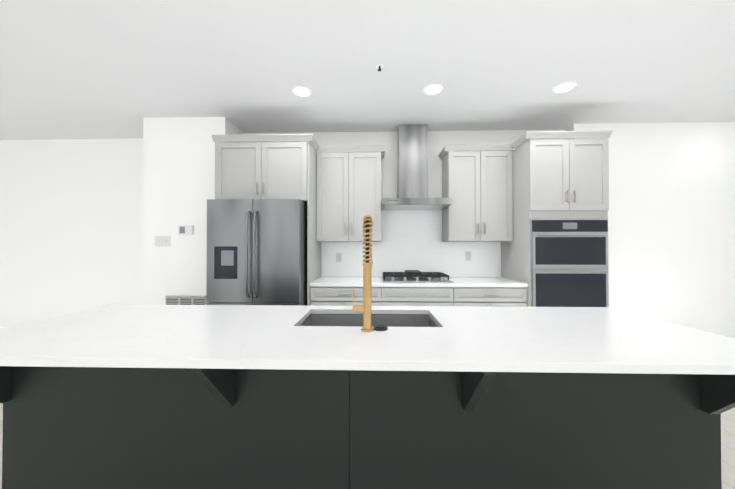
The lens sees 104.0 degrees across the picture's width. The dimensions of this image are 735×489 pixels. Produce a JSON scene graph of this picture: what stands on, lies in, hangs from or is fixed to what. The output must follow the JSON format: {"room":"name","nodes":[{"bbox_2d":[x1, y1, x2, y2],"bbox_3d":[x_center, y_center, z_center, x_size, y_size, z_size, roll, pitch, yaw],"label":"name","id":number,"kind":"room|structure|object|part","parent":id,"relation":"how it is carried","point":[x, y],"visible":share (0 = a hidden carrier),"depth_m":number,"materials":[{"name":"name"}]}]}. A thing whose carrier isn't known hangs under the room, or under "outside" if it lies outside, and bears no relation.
{"room":"kitchen","nodes":[
{"label":"kitchen","id":0,"kind":"room"},
{"bbox_2d":[0,138,142,327],"bbox_3d":[-5.233,-0.048,4.008,5.470,2.740,0.240,0,-1,2],"label":"wall","id":1,"kind":"structure","parent":0,"point":[71,225],"depth_m":3.86,"materials":[{"name":"paint"}]},
{"bbox_2d":[142,117,243,304],"bbox_3d":[-2.043,-0.051,3.622,0.930,2.740,0.840,0,-1,2],"label":"wall bump-out","id":2,"kind":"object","parent":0,"point":[178,171],"visible":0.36,"depth_m":3.21,"materials":[{"name":"paint"}]},
{"bbox_2d":[155,236,169,246],"bbox_3d":[-2.289,-0.036,3.201,0.176,0.120,0.014,0,-1,2],"label":"switch plate","id":3,"kind":"object","parent":2,"relation":"attached to","point":[162,241],"visible":1,"depth_m":3.20,"materials":[{"name":"white plastic"}]},
{"bbox_2d":[165,296,205,304],"bbox_3d":[-2.017,0.722,3.187,0.455,0.305,0.012,0,-1,2],"label":"air vent grille","id":4,"kind":"object","parent":2,"relation":"attached to","point":[185,300],"visible":0.42,"depth_m":3.19,"materials":[{"name":"white metal"}]},
{"bbox_2d":[178,225,193,234],"bbox_3d":[-2.019,-0.161,3.191,0.160,0.100,0.021,0,-1,2],"label":"thermostat","id":5,"kind":"object","parent":2,"relation":"attached to","point":[185,229],"visible":0.94,"depth_m":3.18,"materials":[{"name":"white plastic"}]},
{"bbox_2d":[0,403,734,488],"bbox_3d":[-0.086,1.308,-0.426,16.000,0.060,9.200,0,-1,2],"label":"floor","id":6,"kind":"structure","parent":0,"point":[728,449],"depth_m":1.84,"materials":[{"name":"beige wood"}]},
{"bbox_2d":[206,199,306,305],"bbox_3d":[-1.107,0.438,3.167,0.912,1.752,0.888,0,-1,2],"label":"fridge","id":7,"kind":"object","parent":6,"relation":"on","point":[256,251],"visible":0.62,"depth_m":2.79,"materials":[{"name":"silver metal"}]},
{"bbox_2d":[212,134,320,305],"bbox_3d":[-1.067,0.099,3.269,1.036,2.433,0.723,0,-1,2],"label":"cabinet","id":8,"kind":"object","parent":6,"relation":"on","point":[251,166],"visible":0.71,"depth_m":2.97,"materials":[{"name":"grey paint"}]},
{"bbox_2d":[311,286,390,305],"bbox_3d":[-0.187,0.878,3.290,0.806,0.876,0.618,0,-1,2],"label":"base cabinet","id":9,"kind":"object","parent":6,"relation":"on","point":[320,295],"depth_m":2.99,"materials":[{"name":"grey paint"}]},
{"bbox_2d":[0,366,734,488],"bbox_3d":[-0.072,0.855,1.394,3.080,0.883,0.840,0,-1,2],"label":"kitchen island","id":10,"kind":"object","parent":6,"relation":"on","point":[119,428],"visible":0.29,"depth_m":1.23,"materials":[{"name":"grey paint"}]},
{"bbox_2d":[0,304,734,374],"bbox_3d":[-0.092,0.390,1.372,3.161,0.044,0.883,0,-1,2],"label":"island countertop","id":11,"kind":"structure","parent":10,"relation":"on","point":[540,339],"depth_m":1.12,"materials":[{"name":"white stone"}]},
{"bbox_2d":[352,215,373,331],"bbox_3d":[-0.019,0.121,1.352,0.099,0.520,0.204,0,-1,2],"label":"faucet","id":12,"kind":"object","parent":11,"relation":"on","point":[366,308],"visible":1,"depth_m":1.26,"materials":[{"name":"gold metal"}]},
{"bbox_2d":[299,314,437,326],"bbox_3d":[0.006,0.525,1.520,0.752,0.217,0.421,0,-1,2],"label":"sink","id":13,"kind":"object","parent":11,"relation":"in","point":[394,320],"visible":0.02,"depth_m":1.71,"materials":[{"name":"silver metal"}]},
{"bbox_3d":[0.058,0.374,1.295,0.066,0.014,0.066,0,-1,2],"label":"sink air switch button","id":14,"kind":"part","parent":11,"relation":"part of","materials":[{"name":"black metal"}]},
{"bbox_2d":[391,287,462,305],"bbox_3d":[0.526,0.878,3.271,0.868,0.876,0.618,0,-1,2],"label":"base cabinet","id":15,"kind":"object","parent":6,"relation":"on","point":[440,296],"depth_m":2.97,"materials":[{"name":"grey paint"}]},
{"bbox_2d":[463,287,526,306],"bbox_3d":[1.238,0.877,3.252,0.806,0.876,0.618,0,-1,2],"label":"base cabinet","id":16,"kind":"object","parent":6,"relation":"on","point":[472,296],"depth_m":2.95,"materials":[{"name":"grey paint"}]},
{"bbox_2d":[310,277,527,286],"bbox_3d":[0.525,0.420,3.265,2.235,0.038,0.626,0,-1,2],"label":"countertop","id":17,"kind":"structure","parent":16,"relation":"on","point":[457,281],"depth_m":2.98,"materials":[{"name":"white stone"}]},
{"bbox_2d":[381,270,452,282],"bbox_3d":[0.534,0.355,3.268,0.740,0.090,0.530,0,-1,2],"label":"cooktop","id":18,"kind":"object","parent":17,"relation":"in","point":[419,276],"visible":1,"depth_m":3.13,"materials":[{"name":"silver metal"}]},
{"bbox_2d":[501,130,612,306],"bbox_3d":[2.009,0.098,3.176,0.825,2.433,0.742,0,-1,2],"label":"tall cabinet","id":19,"kind":"object","parent":6,"relation":"on","point":[554,252],"visible":0.69,"depth_m":2.88,"materials":[{"name":"grey paint"}]},
{"bbox_2d":[0,0,734,139],"bbox_3d":[-0.086,-1.492,-0.398,16.000,0.060,9.200,0,-1,2],"label":"ceiling","id":20,"kind":"structure","parent":0,"point":[96,69],"depth_m":2.29,"materials":[{"name":"paint"}]},
{"bbox_2d":[292,86,311,96],"bbox_3d":[-0.613,-1.428,2.687,0.184,0.006,0.184,0,-1,2],"label":"recessed light","id":21,"kind":"object","parent":20,"relation":"in","point":[300,91],"visible":1,"depth_m":2.68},
{"bbox_2d":[376,64,382,70],"bbox_3d":[0.097,-1.417,2.307,0.060,0.034,0.060,0,-1,2],"label":"sprinkler head","id":22,"kind":"object","parent":20,"relation":"attached to","point":[379,66],"visible":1,"depth_m":2.30},
{"bbox_2d":[423,84,442,94],"bbox_3d":[0.607,-1.428,2.653,0.184,0.006,0.184,0,-1,2],"label":"recessed light","id":23,"kind":"object","parent":20,"relation":"in","point":[434,89],"visible":1,"depth_m":2.65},
{"bbox_2d":[552,82,576,93],"bbox_3d":[1.796,-1.428,2.621,0.184,0.006,0.184,0,-1,2],"label":"recessed light","id":24,"kind":"object","parent":20,"relation":"in","point":[564,87],"visible":1,"depth_m":2.61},
{"bbox_2d":[244,130,563,201],"bbox_3d":[0.435,-0.050,3.785,4.014,2.740,0.380,0,-1,2],"label":"wall","id":25,"kind":"structure","parent":0,"point":[438,141],"depth_m":3.60,"materials":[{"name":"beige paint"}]},
{"bbox_2d":[316,145,384,241],"bbox_3d":[-0.190,-0.576,3.427,0.793,1.080,0.373,0,-1,2],"label":"upper cabinet","id":26,"kind":"object","parent":25,"relation":"attached to","point":[348,195],"visible":1,"depth_m":3.29,"materials":[{"name":"grey paint"}]},
{"bbox_2d":[321,210,500,276],"bbox_3d":[0.534,-0.039,3.587,2.233,0.886,0.007,0,-1,2],"label":"backsplash","id":27,"kind":"structure","parent":25,"relation":"attached to","point":[411,239],"depth_m":3.58,"materials":[{"name":"tile"}]},
{"bbox_2d":[336,253,341,261],"bbox_3d":[-0.360,0.163,3.602,0.070,0.114,0.006,0,-1,2],"label":"outlet","id":28,"kind":"object","parent":27,"relation":"attached to","point":[338,257],"visible":1,"depth_m":3.60,"materials":[{"name":"white plastic"}]},
{"bbox_2d":[465,251,470,260],"bbox_3d":[1.249,0.143,3.559,0.070,0.114,0.006,0,-1,2],"label":"outlet","id":29,"kind":"object","parent":27,"relation":"attached to","point":[467,255],"visible":1,"depth_m":3.56,"materials":[{"name":"white plastic"}]},
{"bbox_2d":[381,124,451,209],"bbox_3d":[0.541,-0.925,3.345,0.752,0.994,0.492,0,-1,2],"label":"range hood","id":30,"kind":"object","parent":25,"relation":"attached to","point":[412,179],"visible":1,"depth_m":3.39,"materials":[{"name":"silver metal"}]},
{"bbox_2d":[438,144,513,241],"bbox_3d":[1.262,-0.577,3.388,0.767,1.080,0.373,0,-1,2],"label":"upper cabinet","id":31,"kind":"object","parent":25,"relation":"attached to","point":[477,186],"visible":0.96,"depth_m":3.25,"materials":[{"name":"grey paint"}]},
{"bbox_2d":[564,122,734,338],"bbox_3d":[5.231,-0.052,3.570,5.586,2.740,0.550,0,-1,2],"label":"wall","id":32,"kind":"structure","parent":0,"point":[671,234],"depth_m":3.34,"materials":[{"name":"paint"}]}
]}

